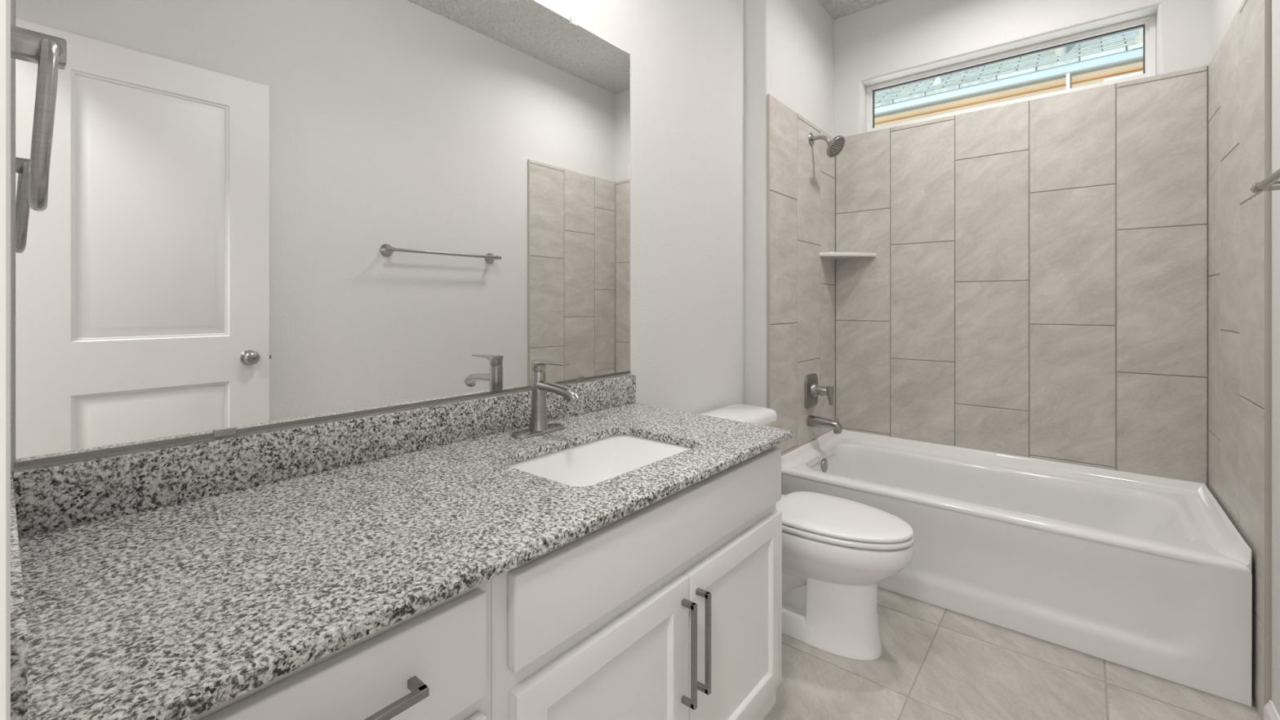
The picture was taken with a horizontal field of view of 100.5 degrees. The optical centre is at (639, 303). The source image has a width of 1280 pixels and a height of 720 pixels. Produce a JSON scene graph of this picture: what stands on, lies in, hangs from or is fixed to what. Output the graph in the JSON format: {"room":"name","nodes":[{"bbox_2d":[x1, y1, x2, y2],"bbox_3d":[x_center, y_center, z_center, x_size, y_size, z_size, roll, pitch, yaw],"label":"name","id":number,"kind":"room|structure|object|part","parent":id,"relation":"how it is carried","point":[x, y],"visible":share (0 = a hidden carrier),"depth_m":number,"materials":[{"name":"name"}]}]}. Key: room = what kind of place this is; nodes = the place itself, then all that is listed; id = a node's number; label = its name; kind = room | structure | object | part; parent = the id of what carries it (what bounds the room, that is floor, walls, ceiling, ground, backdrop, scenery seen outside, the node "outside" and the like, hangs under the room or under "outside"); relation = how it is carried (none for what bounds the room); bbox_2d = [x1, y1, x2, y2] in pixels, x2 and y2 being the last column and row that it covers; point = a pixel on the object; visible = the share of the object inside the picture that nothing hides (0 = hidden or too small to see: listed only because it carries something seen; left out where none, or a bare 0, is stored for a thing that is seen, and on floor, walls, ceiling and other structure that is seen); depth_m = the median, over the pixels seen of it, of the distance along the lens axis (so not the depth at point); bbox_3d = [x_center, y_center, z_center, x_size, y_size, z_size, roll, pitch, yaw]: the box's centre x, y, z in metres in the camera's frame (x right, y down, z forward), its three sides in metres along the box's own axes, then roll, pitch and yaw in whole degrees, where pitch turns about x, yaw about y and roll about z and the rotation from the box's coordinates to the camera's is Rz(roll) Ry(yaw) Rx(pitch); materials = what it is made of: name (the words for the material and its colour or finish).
{"room":"bathroom","nodes":[
{"label":"bathroom","id":0,"kind":"room"},
{"bbox_2d":[10,0,835,474],"bbox_3d":[0.005,-0.236,1.931,0.267,2.842,3.243,0,0,40],"label":"wall","id":1,"kind":"structure","parent":0,"point":[732,203],"depth_m":2.37,"materials":[{"name":"white paint"}]},
{"bbox_2d":[13,0,630,467],"bbox_3d":[-0.477,-0.324,1.320,0.011,1.132,1.395,0,0,40],"label":"mirror","id":2,"kind":"object","parent":1,"relation":"attached to","point":[259,215],"visible":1,"depth_m":1.08,"materials":[{"name":"clear glass"}]},
{"bbox_2d":[13,374,635,538],"bbox_3d":[-0.470,0.295,1.319,0.022,0.096,1.404,0,0,40],"label":"backsplash","id":3,"kind":"structure","parent":1,"relation":"attached to","point":[55,497],"depth_m":1.00,"materials":[{"name":"stone"}]},
{"bbox_3d":[0.589,0.112,2.438,0.013,2.146,0.007,0,0,40],"label":"edge trim","id":4,"kind":"part","parent":1,"relation":"part of","materials":[{"name":"tile"}]},
{"bbox_2d":[804,373,833,408],"bbox_3d":[0.944,0.458,2.768,0.119,0.176,0.158,0,0,40],"label":"shower valve","id":5,"kind":"object","parent":1,"relation":"attached to","point":[812,390],"visible":1,"depth_m":2.76,"materials":[{"name":"silver metal"}]},
{"bbox_3d":[0.904,0.458,2.801,0.015,0.176,0.158,0,0,40],"label":"plate","id":6,"kind":"part","parent":5,"relation":"part of","materials":[{"name":"silver metal"}]},
{"bbox_3d":[0.978,0.473,2.740,0.032,0.094,0.043,0,0,40],"label":"lever","id":7,"kind":"part","parent":5,"relation":"part of","materials":[{"name":"silver metal"}]},
{"bbox_2d":[807,414,842,434],"bbox_3d":[0.951,0.619,2.736,0.168,0.077,0.058,0,0,40],"label":"tub spout","id":8,"kind":"object","parent":1,"relation":"attached to","point":[812,420],"visible":1,"depth_m":2.72,"materials":[{"name":"silver metal"}]},
{"bbox_2d":[808,132,844,157],"bbox_3d":[0.967,-0.830,2.753,0.173,0.151,0.117,0,0,40],"label":"shower","id":9,"kind":"object","parent":1,"relation":"attached to","point":[836,145],"visible":1,"depth_m":2.73,"materials":[{"name":"silver metal"}]},
{"bbox_3d":[0.947,-0.852,2.774,0.105,0.060,0.022,0,0,40],"label":"arm","id":10,"kind":"part","parent":9,"relation":"part of","materials":[{"name":"silver metal"}]},
{"bbox_2d":[817,0,891,19],"bbox_3d":[0.329,-1.717,0.664,2.380,0.120,5.183,0,0,40],"label":"ceiling","id":11,"kind":"structure","parent":0,"point":[837,9],"depth_m":2.96,"materials":[{"name":"white paint"}]},
{"bbox_2d":[762,586,1262,719],"bbox_3d":[0.329,1.235,0.664,2.380,0.100,5.183,0,0,40],"label":"floor","id":12,"kind":"structure","parent":0,"point":[935,662],"depth_m":1.67,"materials":[{"name":"beige tile"}]},
{"bbox_2d":[188,578,491,719],"bbox_3d":[-0.551,0.774,0.745,0.628,0.822,0.439,0,0,40],"label":"base cabinet","id":13,"kind":"object","parent":12,"relation":"on","point":[434,663],"visible":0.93,"depth_m":0.63,"materials":[{"name":"white paint"}]},
{"bbox_3d":[-0.324,0.453,0.552,0.033,0.010,0.205,0,0,40],"label":"handle","id":14,"kind":"part","parent":13,"relation":"part of","materials":[{"name":"silver metal"}]},
{"bbox_3d":[-0.339,0.672,0.574,0.020,0.230,0.393,0,0,40],"label":"drawer","id":15,"kind":"part","parent":13,"relation":"part of","materials":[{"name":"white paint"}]},
{"bbox_2d":[491,445,782,719],"bbox_3d":[-0.121,0.774,1.265,0.628,0.822,0.909,0,0,40],"label":"base cabinet","id":16,"kind":"object","parent":12,"relation":"on","point":[670,608],"visible":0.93,"depth_m":1.02,"materials":[{"name":"white paint"}]},
{"bbox_2d":[10,374,792,719],"bbox_3d":[-0.249,0.305,1.121,0.614,0.116,1.429,0,0,40],"label":"countertop","id":17,"kind":"structure","parent":16,"relation":"on","point":[180,582],"depth_m":0.79,"materials":[{"name":"stone"}]},
{"bbox_2d":[511,359,580,438],"bbox_3d":[-0.224,0.246,1.384,0.180,0.193,0.164,0,0,40],"label":"faucet","id":18,"kind":"object","parent":17,"relation":"on","point":[539,425],"visible":1,"depth_m":1.40,"materials":[{"name":"silver metal"}]},
{"bbox_3d":[-0.271,0.339,1.423,0.058,0.008,0.164,0,0,40],"label":"plate","id":19,"kind":"part","parent":18,"relation":"part of","materials":[{"name":"silver metal"}]},
{"bbox_3d":[-0.237,0.164,1.395,0.125,0.028,0.037,0,0,40],"label":"handle","id":20,"kind":"part","parent":18,"relation":"part of","materials":[{"name":"silver metal"}]},
{"bbox_3d":[-0.213,0.227,1.375,0.154,0.051,0.031,0,0,40],"label":"spout","id":21,"kind":"part","parent":18,"relation":"part of","materials":[{"name":"silver metal"}]},
{"bbox_2d":[506,434,692,486],"bbox_3d":[-0.081,0.446,1.240,0.324,0.164,0.472,0,0,40],"label":"sink basin","id":22,"kind":"object","parent":17,"relation":"in","point":[594,462],"visible":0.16,"depth_m":1.39,"materials":[{"name":"white ceramic"}]},
{"bbox_3d":[-0.044,0.788,0.931,0.020,0.459,0.434,0,0,40],"label":"door","id":23,"kind":"part","parent":16,"relation":"part of","materials":[{"name":"white paint"}]},
{"bbox_3d":[0.098,0.699,1.063,0.033,0.206,0.010,0,0,40],"label":"handle","id":24,"kind":"part","parent":16,"relation":"part of","materials":[{"name":"silver metal"}]},
{"bbox_3d":[0.131,0.699,1.103,0.033,0.206,0.010,0,0,40],"label":"handle","id":25,"kind":"part","parent":16,"relation":"part of","materials":[{"name":"silver metal"}]},
{"bbox_3d":[0.236,0.788,1.270,0.020,0.459,0.440,0,0,40],"label":"door","id":26,"kind":"part","parent":16,"relation":"part of","materials":[{"name":"white paint"}]},
{"bbox_2d":[699,404,914,660],"bbox_3d":[0.589,0.815,1.981,0.783,0.738,0.476,0,0,40],"label":"toilet","id":27,"kind":"object","parent":12,"relation":"on","point":[837,552],"visible":0.56,"depth_m":1.80,"materials":[{"name":"white ceramic"}]},
{"bbox_3d":[0.370,0.470,2.162,0.215,0.049,0.476,0,0,40],"label":"tank lid","id":28,"kind":"part","parent":27,"relation":"part of","materials":[{"name":"white ceramic"}]},
{"bbox_3d":[0.707,0.753,1.883,0.472,0.018,0.352,0,0,40],"label":"lid","id":29,"kind":"part","parent":27,"relation":"part of","materials":[{"name":"white plastic"}]},
{"bbox_3d":[0.708,0.773,1.883,0.474,0.020,0.358,0,0,40],"label":"seat","id":30,"kind":"part","parent":27,"relation":"part of","materials":[{"name":"white plastic"}]},
{"bbox_2d":[781,429,1252,706],"bbox_3d":[1.464,0.954,2.323,1.482,0.461,0.757,0,0,40],"label":"bathtub","id":31,"kind":"object","parent":12,"relation":"on","point":[1148,574],"visible":0.78,"depth_m":1.95,"materials":[{"name":"white ceramic"}]},
{"bbox_2d":[834,0,1212,487],"bbox_3d":[1.706,-0.236,2.716,1.890,2.842,0.155,0,0,40],"label":"wall","id":32,"kind":"structure","parent":0,"point":[1036,284],"depth_m":2.50,"materials":[{"name":"beige tile"}]},
{"bbox_2d":[819,252,876,258],"bbox_3d":[1.145,-0.271,2.925,0.230,0.020,0.242,0,0,40],"label":"corner shelf","id":33,"kind":"object","parent":32,"relation":"attached to","point":[829,255],"visible":1,"depth_m":2.90,"materials":[{"name":"white stone"}]},
{"bbox_2d":[1208,0,1279,719],"bbox_3d":[1.308,-0.236,0.854,0.132,2.842,3.243,0,0,40],"label":"wall","id":34,"kind":"structure","parent":0,"point":[1244,66],"depth_m":1.64,"materials":[{"name":"beige tile"}]},
{"bbox_2d":[1250,168,1279,192],"bbox_3d":[1.325,-0.284,1.026,0.085,0.067,0.707,0,0,40],"label":"towel bar","id":35,"kind":"object","parent":34,"relation":"attached to","point":[1272,182],"visible":1,"depth_m":1.26,"materials":[{"name":"silver metal"}]},
{"bbox_3d":[1.748,0.112,1.480,0.013,2.146,0.007,0,0,40],"label":"edge trim","id":36,"kind":"part","parent":34,"relation":"part of","materials":[{"name":"tile"}]},
{"bbox_2d":[1263,700,1279,719],"bbox_3d":[1.282,1.141,0.918,0.014,0.088,1.449,0,0,40],"label":"baseboard","id":37,"kind":"structure","parent":34,"relation":"attached to","point":[1270,713],"depth_m":1.45,"materials":[{"name":"white paint"}]},
{"bbox_3d":[-0.364,-0.236,0.210,1.890,2.842,0.120,0,0,40],"label":"wall","id":38,"kind":"structure","parent":0,"visible":0},
{"bbox_2d":[0,0,10,719],"bbox_3d":[-0.299,0.050,0.243,0.080,2.270,0.014,0,0,40],"label":"trim","id":39,"kind":"structure","parent":38,"relation":"attached to","point":[5,5],"depth_m":0.22,"materials":[{"name":"white paint"}]},
{"bbox_2d":[10,25,66,211],"bbox_3d":[-0.638,-0.196,0.552,0.120,0.196,0.057,0,0,40],"label":"towel ring","id":40,"kind":"object","parent":38,"relation":"attached to","point":[49,51],"visible":1,"depth_m":0.53,"materials":[{"name":"silver metal"}]},
{"bbox_3d":[-0.634,-0.268,0.551,0.024,0.027,0.054,0,0,40],"label":"post","id":41,"kind":"part","parent":40,"relation":"part of","materials":[{"name":"silver metal"}]},
{"label":"outside","id":42,"kind":"structure","parent":0,"visible":0},
{"bbox_3d":[5.381,1.545,8.080,16.000,0.120,12.687,0,0,40],"label":"yard","id":43,"kind":"structure","parent":42,"visible":0},
{"bbox_2d":[866,14,1155,132],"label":"window","id":44,"kind":"structure","parent":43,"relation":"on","point":[1128,63],"depth_m":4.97,"materials":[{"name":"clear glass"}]},
{"bbox_2d":[933,76,942,84],"bbox_3d":[3.088,-2.321,5.510,0.096,0.170,0.096,0,0,40],"label":"roof vent","id":45,"kind":"object","parent":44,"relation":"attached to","point":[938,81],"depth_m":5.48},
{"bbox_3d":[4.321,-1.756,4.239,0.940,0.312,0.040,0,0,40],"label":"window trim","id":46,"kind":"part","parent":44,"relation":"part of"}
]}

